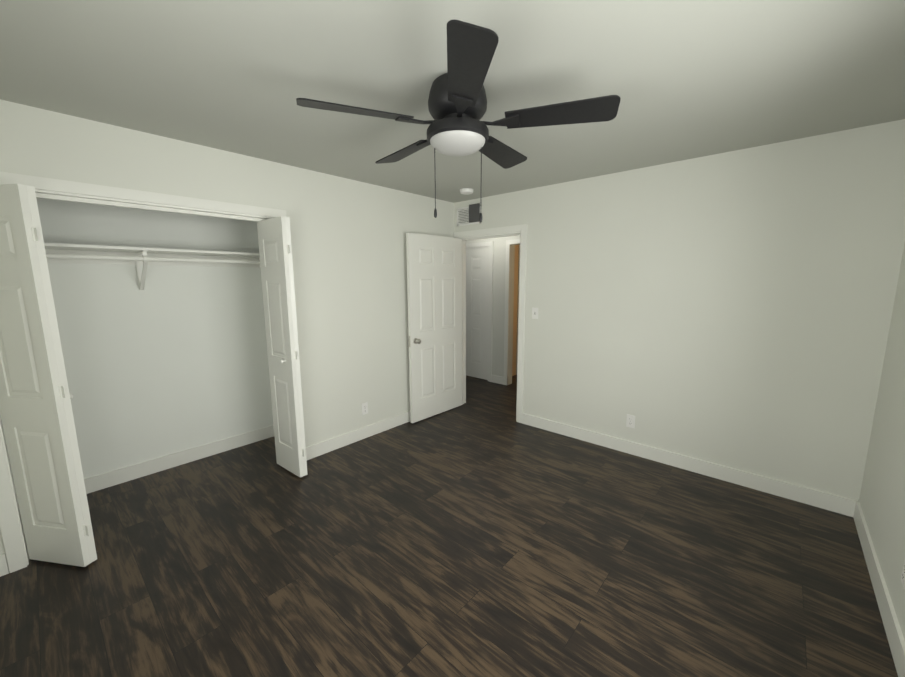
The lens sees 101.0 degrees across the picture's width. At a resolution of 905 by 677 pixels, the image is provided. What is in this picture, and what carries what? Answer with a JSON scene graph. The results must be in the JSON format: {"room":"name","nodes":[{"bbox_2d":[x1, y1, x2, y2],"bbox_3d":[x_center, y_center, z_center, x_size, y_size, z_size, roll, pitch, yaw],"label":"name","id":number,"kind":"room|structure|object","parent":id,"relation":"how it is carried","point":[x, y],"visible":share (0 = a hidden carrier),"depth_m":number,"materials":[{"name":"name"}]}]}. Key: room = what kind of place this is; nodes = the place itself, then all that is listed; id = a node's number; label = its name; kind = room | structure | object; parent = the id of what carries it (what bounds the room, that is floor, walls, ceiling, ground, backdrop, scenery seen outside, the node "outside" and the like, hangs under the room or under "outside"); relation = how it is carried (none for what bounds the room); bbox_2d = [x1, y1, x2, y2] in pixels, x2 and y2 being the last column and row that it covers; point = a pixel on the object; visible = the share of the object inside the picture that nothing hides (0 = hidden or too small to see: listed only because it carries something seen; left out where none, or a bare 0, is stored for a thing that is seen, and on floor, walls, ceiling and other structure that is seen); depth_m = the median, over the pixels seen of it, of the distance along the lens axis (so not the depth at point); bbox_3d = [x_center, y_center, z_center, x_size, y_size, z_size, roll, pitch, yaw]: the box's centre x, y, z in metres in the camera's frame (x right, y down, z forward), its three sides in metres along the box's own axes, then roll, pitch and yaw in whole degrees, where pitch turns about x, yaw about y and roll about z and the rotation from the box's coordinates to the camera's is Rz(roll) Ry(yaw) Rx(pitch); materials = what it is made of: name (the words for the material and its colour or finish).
{"room":"empty bedroom","nodes":[
{"label":"empty bedroom","id":0,"kind":"room"},
{"bbox_2d":[36,198,272,478],"bbox_3d":[-2.457,-0.119,2.963,0.120,2.440,2.060,7,12,41],"label":"wall","id":1,"kind":"structure","parent":0,"point":[167,360],"depth_m":2.99,"materials":[{"name":"paint"}]},
{"bbox_2d":[44,243,259,289],"bbox_3d":[-2.272,-0.506,2.750,0.360,0.298,1.800,7,12,41],"label":"shelf","id":2,"kind":"object","parent":1,"relation":"attached to","point":[138,257],"visible":0.67,"depth_m":2.75,"materials":[{"name":"paint"}]},
{"bbox_2d":[84,425,271,493],"bbox_3d":[-2.394,1.035,3.106,0.014,0.115,1.800,7,12,41],"label":"baseboard","id":3,"kind":"structure","parent":1,"relation":"attached to","point":[108,479],"depth_m":3.13,"materials":[{"name":"paint"}]},
{"bbox_2d":[0,99,453,571],"bbox_3d":[-1.263,-0.161,3.193,0.120,2.440,3.990,7,12,41],"label":"wall","id":4,"kind":"structure","parent":0,"point":[348,243],"depth_m":3.21,"materials":[{"name":"paint"}]},
{"bbox_2d":[0,553,7,570],"bbox_3d":[-2.735,1.171,2.243,0.580,0.115,0.040,7,12,41],"label":"baseboard","id":5,"kind":"structure","parent":4,"relation":"attached to","point":[3,562],"depth_m":1.99,"materials":[{"name":"paint"}]},
{"bbox_2d":[0,184,90,566],"bbox_3d":[-2.190,0.254,1.923,0.375,2.017,0.030,1,9,9],"label":"bifold door","id":6,"kind":"structure","parent":4,"relation":"in","point":[33,419],"depth_m":1.92,"materials":[{"name":"paint"}]},
{"bbox_2d":[26,185,96,562],"bbox_3d":[-2.155,0.237,1.992,0.405,2.005,0.079,3,9,19],"label":"bifold door","id":7,"kind":"structure","parent":4,"relation":"in","point":[66,396],"depth_m":1.90,"materials":[{"name":"paint"}]},
{"bbox_2d":[0,172,285,572],"bbox_3d":[-1.892,0.126,2.504,0.136,2.092,1.654,7,12,41],"label":"door frame","id":8,"kind":"structure","parent":4,"relation":"attached to","point":[14,539],"depth_m":2.08,"materials":[{"name":"paint"}]},
{"bbox_2d":[257,217,304,476],"bbox_3d":[-1.343,0.092,2.895,0.405,2.005,0.079,7,11,38],"label":"bifold door","id":9,"kind":"structure","parent":4,"relation":"in","point":[274,249],"depth_m":2.88,"materials":[{"name":"paint"}]},
{"bbox_2d":[285,217,307,475],"bbox_3d":[-1.299,0.087,2.965,0.030,2.017,0.375,-8,12,-40],"label":"bifold door","id":10,"kind":"structure","parent":4,"relation":"in","point":[292,290],"depth_m":2.81,"materials":[{"name":"paint"}]},
{"bbox_2d":[306,411,409,459],"bbox_3d":[-0.630,0.891,3.973,0.014,0.115,2.005,7,12,41],"label":"baseboard","id":11,"kind":"structure","parent":4,"relation":"attached to","point":[318,449],"depth_m":3.61,"materials":[{"name":"paint"}]},
{"bbox_2d":[362,402,367,414],"bbox_3d":[-0.863,0.692,3.681,0.008,0.115,0.070,7,12,41],"label":"electrical outlet","id":12,"kind":"object","parent":4,"relation":"attached to","point":[364,408],"visible":1,"depth_m":3.68,"materials":[{"name":"white plastic"}]},
{"bbox_2d":[0,375,897,676],"bbox_3d":[0.121,1.025,3.787,5.810,0.100,6.420,7,12,41],"label":"floor","id":13,"kind":"structure","parent":0,"point":[467,540],"depth_m":1.99,"materials":[{"name":"brown wood"}]},
{"bbox_2d":[0,0,904,202],"bbox_3d":[-0.194,-1.275,2.058,4.470,0.100,3.990,7,12,41],"label":"ceiling","id":14,"kind":"structure","parent":0,"point":[686,79],"depth_m":1.64,"materials":[{"name":"paint"}]},
{"bbox_2d":[296,20,620,221],"bbox_3d":[0.024,-0.873,1.794,1.337,0.615,1.333,7,12,41],"label":"fan","id":15,"kind":"object","parent":14,"relation":"hanging from","point":[457,103],"visible":1,"depth_m":1.61,"materials":[{"name":"black metal"}]},
{"bbox_2d":[460,188,472,194],"bbox_3d":[0.141,-1.469,3.733,0.136,0.036,0.136,7,12,41],"label":"smoke detector","id":16,"kind":"object","parent":14,"relation":"attached to","point":[466,191],"visible":1,"depth_m":3.69,"materials":[{"name":"white plastic"}]},
{"bbox_2d":[466,235,519,384],"bbox_3d":[0.760,-0.529,5.492,2.070,2.440,0.120,7,12,41],"label":"wall","id":17,"kind":"structure","parent":0,"point":[499,263],"depth_m":5.47,"materials":[{"name":"paint"}]},
{"bbox_2d":[466,248,488,379],"bbox_3d":[0.268,-0.389,5.911,0.768,2.015,0.172,7,12,41],"label":"hall door","id":18,"kind":"structure","parent":17,"relation":"in","point":[477,271],"depth_m":5.79,"materials":[{"name":"paint"}]},
{"bbox_2d":[491,375,507,384],"bbox_3d":[0.708,0.625,5.633,0.285,0.115,0.014,7,12,41],"label":"baseboard","id":19,"kind":"structure","parent":17,"relation":"attached to","point":[494,378],"depth_m":5.64,"materials":[{"name":"paint"}]},
{"bbox_2d":[512,245,518,375],"bbox_3d":[1.067,-0.623,6.081,0.100,2.440,1.180,7,12,41],"label":"door","id":20,"kind":"structure","parent":0,"point":[516,260],"depth_m":5.96,"materials":[{"name":"brown wood"}]},
{"bbox_2d":[516,245,519,374],"bbox_3d":[0.692,-0.664,6.356,1.210,2.440,0.100,7,12,41],"label":"wall","id":21,"kind":"structure","parent":0,"point":[518,309],"depth_m":5.99,"materials":[{"name":"paint"}]},
{"bbox_2d":[454,119,904,500],"bbox_3d":[1.370,-0.213,3.443,3.730,2.440,0.120,7,12,41],"label":"wall","id":22,"kind":"structure","parent":0,"point":[732,309],"depth_m":2.76,"materials":[{"name":"paint"}]},
{"bbox_2d":[406,233,461,422],"bbox_3d":[-0.172,-0.122,4.211,0.172,2.015,0.824,8,12,42],"label":"bedroom door","id":23,"kind":"structure","parent":22,"relation":"in","point":[434,278],"depth_m":4.15,"materials":[{"name":"paint"}]},
{"bbox_2d":[457,203,480,225],"bbox_3d":[0.182,-1.399,4.226,0.350,0.215,0.014,7,12,41],"label":"air vent","id":24,"kind":"object","parent":22,"relation":"in","point":[469,214],"visible":0.9,"depth_m":4.22,"materials":[{"name":"white plastic"}]},
{"bbox_2d":[453,224,526,422],"bbox_3d":[0.433,-0.169,4.289,0.978,2.102,0.152,7,12,41],"label":"door frame","id":25,"kind":"structure","parent":22,"relation":"attached to","point":[515,230],"depth_m":4.44,"materials":[{"name":"paint"}]},
{"bbox_2d":[532,307,537,318],"bbox_3d":[0.842,-0.259,3.817,0.070,0.115,0.015,7,12,41],"label":"light switch","id":26,"kind":"object","parent":22,"relation":"attached to","point":[534,313],"visible":1,"depth_m":3.82,"materials":[{"name":"white plastic"}]},
{"bbox_2d":[626,414,634,427],"bbox_3d":[1.584,0.736,3.318,0.070,0.115,0.008,7,12,41],"label":"electrical outlet","id":27,"kind":"object","parent":22,"relation":"attached to","point":[630,420],"visible":1,"depth_m":3.32,"materials":[{"name":"white plastic"}]},
{"bbox_2d":[522,413,851,515],"bbox_3d":[1.693,0.991,3.257,2.485,0.115,0.014,7,12,41],"label":"baseboard","id":28,"kind":"structure","parent":22,"relation":"attached to","point":[828,501],"depth_m":2.96,"materials":[{"name":"paint"}]},
{"bbox_2d":[859,244,904,639],"bbox_3d":[1.402,0.201,0.785,0.120,2.440,3.870,7,12,41],"label":"wall","id":29,"kind":"structure","parent":0,"point":[882,499],"depth_m":1.98,"materials":[{"name":"paint"}]},
{"bbox_2d":[848,499,904,676],"bbox_3d":[1.398,1.336,1.052,0.014,0.115,3.750,7,12,41],"label":"baseboard","id":30,"kind":"structure","parent":29,"relation":"attached to","point":[893,631],"depth_m":1.76,"materials":[{"name":"paint"}]},
{"bbox_2d":[901,560,904,588],"bbox_3d":[1.892,0.979,1.559,0.008,0.115,0.070,7,12,41],"label":"electrical outlet","id":31,"kind":"object","parent":29,"relation":"attached to","point":[903,577],"visible":0.98,"depth_m":1.56,"materials":[{"name":"white plastic"}]}
]}

